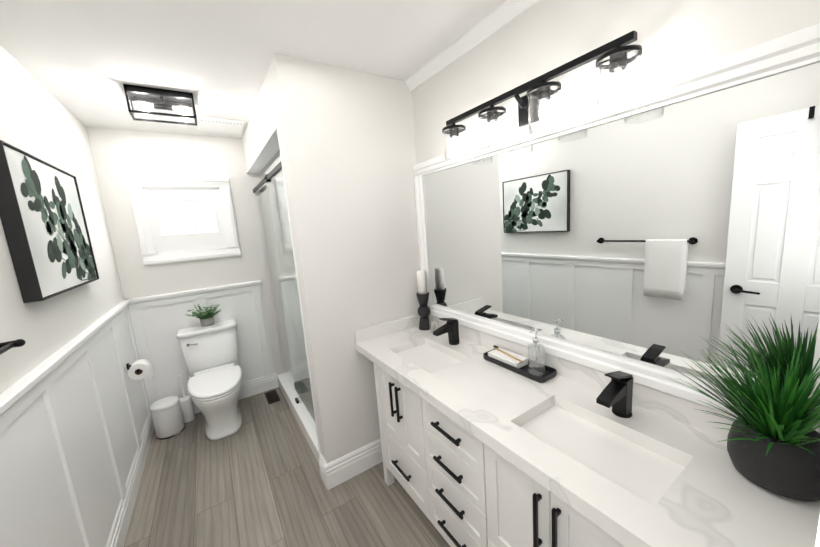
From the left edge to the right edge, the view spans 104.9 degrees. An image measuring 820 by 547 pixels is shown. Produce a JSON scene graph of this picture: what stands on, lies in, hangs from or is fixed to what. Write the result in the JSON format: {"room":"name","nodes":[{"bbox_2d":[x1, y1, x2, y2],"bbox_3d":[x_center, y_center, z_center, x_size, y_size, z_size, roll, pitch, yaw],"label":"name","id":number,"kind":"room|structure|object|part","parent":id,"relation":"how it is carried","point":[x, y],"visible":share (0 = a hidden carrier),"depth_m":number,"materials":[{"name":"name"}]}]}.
{"room":"bathroom","nodes":[
{"label":"bathroom","id":0,"kind":"room"},
{"bbox_2d":[0,45,123,393],"bbox_3d":[-1.028,0.345,0.478,0.100,2.440,5.050,-10,11,-32],"label":"wall","id":1,"kind":"structure","parent":0,"point":[38,119],"depth_m":1.52,"materials":[{"name":"paint"}]},
{"bbox_2d":[0,339,25,354],"bbox_3d":[-1.052,0.460,0.739,0.070,0.477,0.704,-10,11,-32],"label":"towel rail","id":2,"kind":"object","parent":1,"relation":"attached to","point":[6,346],"visible":1,"depth_m":0.97,"materials":[{"name":"black metal"}]},
{"bbox_2d":[0,140,98,302],"bbox_3d":[-1.676,-0.218,1.487,0.051,0.590,0.790,-10,11,-32],"label":"picture frame","id":3,"kind":"object","parent":1,"relation":"attached to","point":[44,223],"visible":1,"depth_m":1.33,"materials":[{"name":"black"}]},
{"bbox_2d":[0,298,156,546],"bbox_3d":[-1.328,0.839,1.236,0.060,0.975,3.350,-10,11,-32],"label":"wainscoting","id":4,"kind":"structure","parent":1,"relation":"attached to","point":[75,411],"depth_m":1.37,"materials":[{"name":"white wood"}]},
{"bbox_2d":[106,412,154,546],"bbox_3d":[-1.305,1.391,1.312,0.019,0.160,3.350,-10,11,-32],"label":"baseboard","id":5,"kind":"structure","parent":1,"relation":"attached to","point":[117,537],"depth_m":1.91,"materials":[{"name":"white wood"}]},
{"bbox_2d":[126,359,152,379],"bbox_3d":[-1.924,0.686,2.232,0.135,0.131,0.183,-10,11,-32],"label":"toilet paper holder","id":6,"kind":"object","parent":1,"relation":"attached to","point":[135,372],"visible":1,"depth_m":2.19,"materials":[{"name":"white paper"}]},
{"bbox_2d":[86,127,283,385],"bbox_3d":[-1.569,-0.022,3.055,2.041,2.440,0.100,-10,11,-32],"label":"wall","id":7,"kind":"structure","parent":0,"point":[119,156],"depth_m":2.67,"materials":[{"name":"paint"}]},
{"bbox_2d":[126,176,240,265],"bbox_3d":[-1.933,-0.470,2.751,0.705,0.710,0.127,-10,11,-32],"label":"window","id":8,"kind":"structure","parent":7,"relation":"in","point":[187,217],"depth_m":2.67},
{"bbox_2d":[145,189,226,251],"bbox_3d":[-1.926,-0.469,2.740,0.511,0.516,0.036,-10,11,-32],"label":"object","id":9,"kind":"structure","parent":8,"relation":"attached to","point":[166,243],"depth_m":2.73,"materials":[{"name":"white"}]},
{"bbox_3d":[-1.930,-0.489,2.741,0.409,0.283,0.027,-10,11,-32],"label":"window shutter louvers","id":10,"kind":"part","parent":9,"relation":"part of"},
{"bbox_2d":[136,280,273,399],"bbox_3d":[-1.811,0.614,2.884,0.950,0.975,0.038,-10,11,-32],"label":"wainscoting","id":11,"kind":"structure","parent":7,"relation":"attached to","point":[162,316],"depth_m":2.80,"materials":[{"name":"white wood"}]},
{"bbox_2d":[192,372,278,413],"bbox_3d":[-1.781,1.163,2.975,0.998,0.160,0.019,-10,11,-32],"label":"baseboard","id":12,"kind":"structure","parent":7,"relation":"attached to","point":[261,384],"depth_m":3.13,"materials":[{"name":"white wood"}]},
{"bbox_2d":[0,0,505,137],"bbox_3d":[-0.311,-1.047,0.796,2.041,0.100,5.050,-10,11,-32],"label":"ceiling","id":13,"kind":"structure","parent":0,"point":[83,61],"depth_m":1.46,"materials":[{"name":"paint"}]},
{"bbox_2d":[123,84,196,125],"bbox_3d":[-1.494,-1.011,1.907,0.321,0.144,0.155,-10,11,-32],"label":"ceiling light","id":14,"kind":"object","parent":13,"relation":"attached to","point":[162,99],"depth_m":1.89,"materials":[{"name":"black metal"}]},
{"bbox_3d":[-1.494,-1.009,1.907,0.266,0.051,0.052,-10,11,-32],"label":"ceiling light bulbs","id":15,"kind":"part","parent":14,"relation":"part of","materials":[{"name":"white glass"}]},
{"bbox_3d":[-1.494,-1.009,1.907,0.230,0.014,0.014,-10,11,-32],"label":"ceiling light filament","id":16,"kind":"part","parent":14,"relation":"part of","materials":[{"name":"white"}]},
{"bbox_2d":[198,117,243,133],"bbox_3d":[-1.492,-1.165,2.488,0.300,0.023,0.300,-10,11,-32],"label":"ceiling vent","id":17,"kind":"object","parent":13,"relation":"in","point":[219,125],"visible":1,"depth_m":2.44,"materials":[{"name":"white plastic"}]},
{"bbox_2d":[200,119,242,124],"bbox_3d":[-1.419,-1.142,2.378,0.268,0.002,0.027,-10,11,-32],"label":"vent grille","id":18,"kind":"object","parent":17,"relation":"attached to","point":[222,121],"depth_m":2.38,"materials":[{"name":"grey"}]},
{"bbox_2d":[242,66,277,169],"bbox_3d":[-1.086,-1.033,2.319,0.100,0.290,1.470,-10,11,-32],"label":"wall","id":19,"kind":"structure","parent":0,"point":[262,122],"depth_m":2.06,"materials":[{"name":"paint"}]},
{"bbox_2d":[259,149,279,179],"bbox_3d":[-0.671,-0.058,2.698,0.711,2.390,1.470,-10,11,-32],"label":"shower wall tile","id":20,"kind":"structure","parent":19,"relation":"attached to","point":[269,164],"depth_m":3.01,"materials":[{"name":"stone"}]},
{"bbox_2d":[257,180,292,386],"bbox_3d":[-1.183,0.125,2.826,0.008,1.895,0.690,-10,11,-32],"label":"door glass","id":21,"kind":"object","parent":19,"relation":"attached to","point":[261,191],"depth_m":2.96,"materials":[{"name":"clear glass"}]},
{"bbox_2d":[246,123,320,453],"bbox_3d":[-1.003,0.108,2.498,0.104,2.025,1.470,-10,11,-32],"label":"trim","id":22,"kind":"structure","parent":19,"relation":"attached to","point":[269,149],"depth_m":1.99,"materials":[{"name":"white"}]},
{"bbox_2d":[124,387,449,546],"bbox_3d":[-0.126,1.455,1.192,2.041,0.100,5.050,-10,11,-32],"label":"floor","id":23,"kind":"structure","parent":0,"point":[255,480],"depth_m":1.89,"materials":[{"name":"brown wood"}]},
{"bbox_2d":[150,396,184,439],"bbox_3d":[-1.995,1.179,2.594,0.196,0.278,0.199,-10,11,-32],"label":"pedal bin","id":24,"kind":"object","parent":23,"relation":"on","point":[167,417],"visible":1,"depth_m":2.53,"materials":[{"name":"white plastic"}]},
{"bbox_2d":[178,375,194,422],"bbox_3d":[-1.966,1.082,2.742,0.104,0.420,0.104,-10,11,-32],"label":"brush holder","id":25,"kind":"object","parent":23,"relation":"on","point":[187,408],"visible":0.9,"depth_m":2.73,"materials":[{"name":"white plastic"}]},
{"bbox_2d":[176,319,241,439],"bbox_3d":[-1.605,0.883,2.605,0.444,0.802,0.737,-10,11,-32],"label":"toilet","id":26,"kind":"object","parent":23,"relation":"on","point":[214,381],"visible":0.98,"depth_m":2.61,"materials":[{"name":"white ceramic"}]},
{"bbox_3d":[-1.819,0.593,2.630,0.078,0.028,0.025,-10,11,-32],"label":"handle","id":27,"kind":"part","parent":26,"relation":"part of","materials":[{"name":"silver metal"}]},
{"bbox_2d":[185,304,221,327],"bbox_3d":[-1.787,0.365,2.736,0.266,0.202,0.224,-10,11,-32],"label":"potted plant","id":28,"kind":"object","parent":26,"relation":"on","point":[206,320],"visible":1,"depth_m":2.72,"materials":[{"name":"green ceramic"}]},
{"bbox_3d":[-1.779,0.420,2.762,0.104,0.068,0.104,-10,11,-32],"label":"pot","id":29,"kind":"part","parent":28,"relation":"part of","materials":[{"name":"grey ceramic"}]},
{"bbox_2d":[264,390,279,403],"bbox_3d":[-1.338,1.195,3.058,0.105,0.007,0.250,-10,11,-32],"label":"floor vent","id":30,"kind":"object","parent":23,"relation":"in","point":[272,396],"visible":1,"depth_m":3.05,"materials":[{"name":"black metal"}]},
{"bbox_2d":[277,373,319,463],"bbox_3d":[-0.632,1.115,2.852,0.799,0.125,1.470,-10,11,-32],"label":"sill","id":31,"kind":"structure","parent":23,"relation":"on","point":[289,395],"depth_m":2.54,"materials":[{"name":"white stone"}]},
{"bbox_2d":[354,314,819,546],"bbox_3d":[0.395,0.811,1.409,0.548,1.026,1.754,-10,11,-32],"label":"bathroom vanity","id":32,"kind":"object","parent":23,"relation":"on","point":[478,450],"visible":1,"depth_m":1.05,"materials":[{"name":"white painted wood"},{"name":"black metal"}]},
{"bbox_2d":[416,270,429,329],"bbox_3d":[0.087,0.171,2.083,0.086,0.400,0.086,-10,11,-32],"label":"candle holder","id":33,"kind":"object","parent":32,"relation":"on","point":[422,293],"visible":1,"depth_m":2.06,"materials":[{"name":"black wood"}]},
{"bbox_2d":[416,270,427,294],"bbox_3d":[0.078,0.054,2.064,0.062,0.164,0.062,-10,11,-32],"label":"candle","id":34,"kind":"object","parent":33,"relation":"on","point":[421,274],"depth_m":2.04,"materials":[{"name":"white wax"}]},
{"bbox_2d":[429,320,438,332],"bbox_3d":[0.155,0.341,2.035,0.060,0.070,0.060,-10,11,-32],"label":"jar","id":35,"kind":"object","parent":32,"relation":"on","point":[434,327],"visible":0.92,"depth_m":2.03,"materials":[{"name":"clear glass"}]},
{"bbox_2d":[483,327,556,382],"bbox_3d":[0.497,0.334,1.465,0.118,0.212,0.340,-10,11,-32],"label":"tray","id":36,"kind":"object","parent":32,"relation":"on","point":[536,371],"visible":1,"depth_m":1.42,"materials":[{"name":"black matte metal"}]},
{"bbox_2d":[664,339,819,500],"bbox_3d":[0.805,0.346,0.775,0.326,0.357,0.317,-10,11,-32],"label":"potted plant","id":37,"kind":"object","parent":32,"relation":"on","point":[773,442],"visible":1,"depth_m":0.74,"materials":[{"name":"green plant"}]},
{"bbox_2d":[270,53,419,462],"bbox_3d":[-0.277,0.047,2.013,0.811,2.440,0.120,-10,11,-32],"label":"wall","id":38,"kind":"structure","parent":0,"point":[347,140],"depth_m":1.87,"materials":[{"name":"paint"}]},
{"bbox_2d":[261,156,316,434],"bbox_3d":[-0.834,0.191,2.246,0.008,1.895,0.790,-10,11,-32],"label":"door glass","id":39,"kind":"object","parent":38,"relation":"attached to","point":[276,229],"depth_m":2.32,"materials":[{"name":"clear glass"}]},
{"bbox_2d":[253,161,297,403],"bbox_3d":[-0.999,0.180,2.520,0.065,1.874,1.447,-10,11,-32],"label":"hardware piece","id":40,"kind":"object","parent":39,"relation":"attached to","point":[276,169],"visible":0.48,"depth_m":2.29,"materials":[{"name":"black metal"}]},
{"bbox_2d":[319,438,382,489],"bbox_3d":[-0.165,1.178,2.128,0.830,0.160,0.019,-10,11,-32],"label":"baseboard","id":41,"kind":"structure","parent":38,"relation":"attached to","point":[342,469],"depth_m":1.99,"materials":[{"name":"white wood"}]},
{"bbox_2d":[411,0,819,163],"bbox_3d":[0.182,-0.006,2.134,0.100,2.440,3.550,-10,11,-32],"label":"wall","id":42,"kind":"structure","parent":0,"point":[539,38],"depth_m":1.14,"materials":[{"name":"paint"}]},
{"bbox_2d":[404,0,539,90],"bbox_3d":[0.467,-1.097,1.246,0.050,0.055,1.760,-10,11,-32],"label":"crown molding","id":43,"kind":"structure","parent":42,"relation":"attached to","point":[498,18],"depth_m":1.50,"materials":[{"name":"white wood"}]},
{"bbox_2d":[442,30,641,163],"bbox_3d":[0.449,-0.642,1.291,0.164,0.206,0.873,-10,11,-32],"label":"sconce","id":44,"kind":"object","parent":42,"relation":"attached to","point":[531,108],"visible":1,"depth_m":1.15,"materials":[{"name":"black metal"}]},
{"bbox_2d":[413,23,819,432],"bbox_3d":[0.544,-0.138,1.402,0.032,0.985,1.748,-10,11,-32],"label":"mirror","id":45,"kind":"object","parent":42,"relation":"attached to","point":[659,230],"visible":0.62,"depth_m":1.02,"materials":[{"name":"white mirror"}]},
{"bbox_2d":[815,516,819,546],"bbox_3d":[0.314,0.293,0.182,1.841,2.440,0.100,-10,11,-32],"label":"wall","id":46,"kind":"structure","parent":0,"point":[817,543],"depth_m":0.06,"materials":[{"name":"paint"}]}
]}

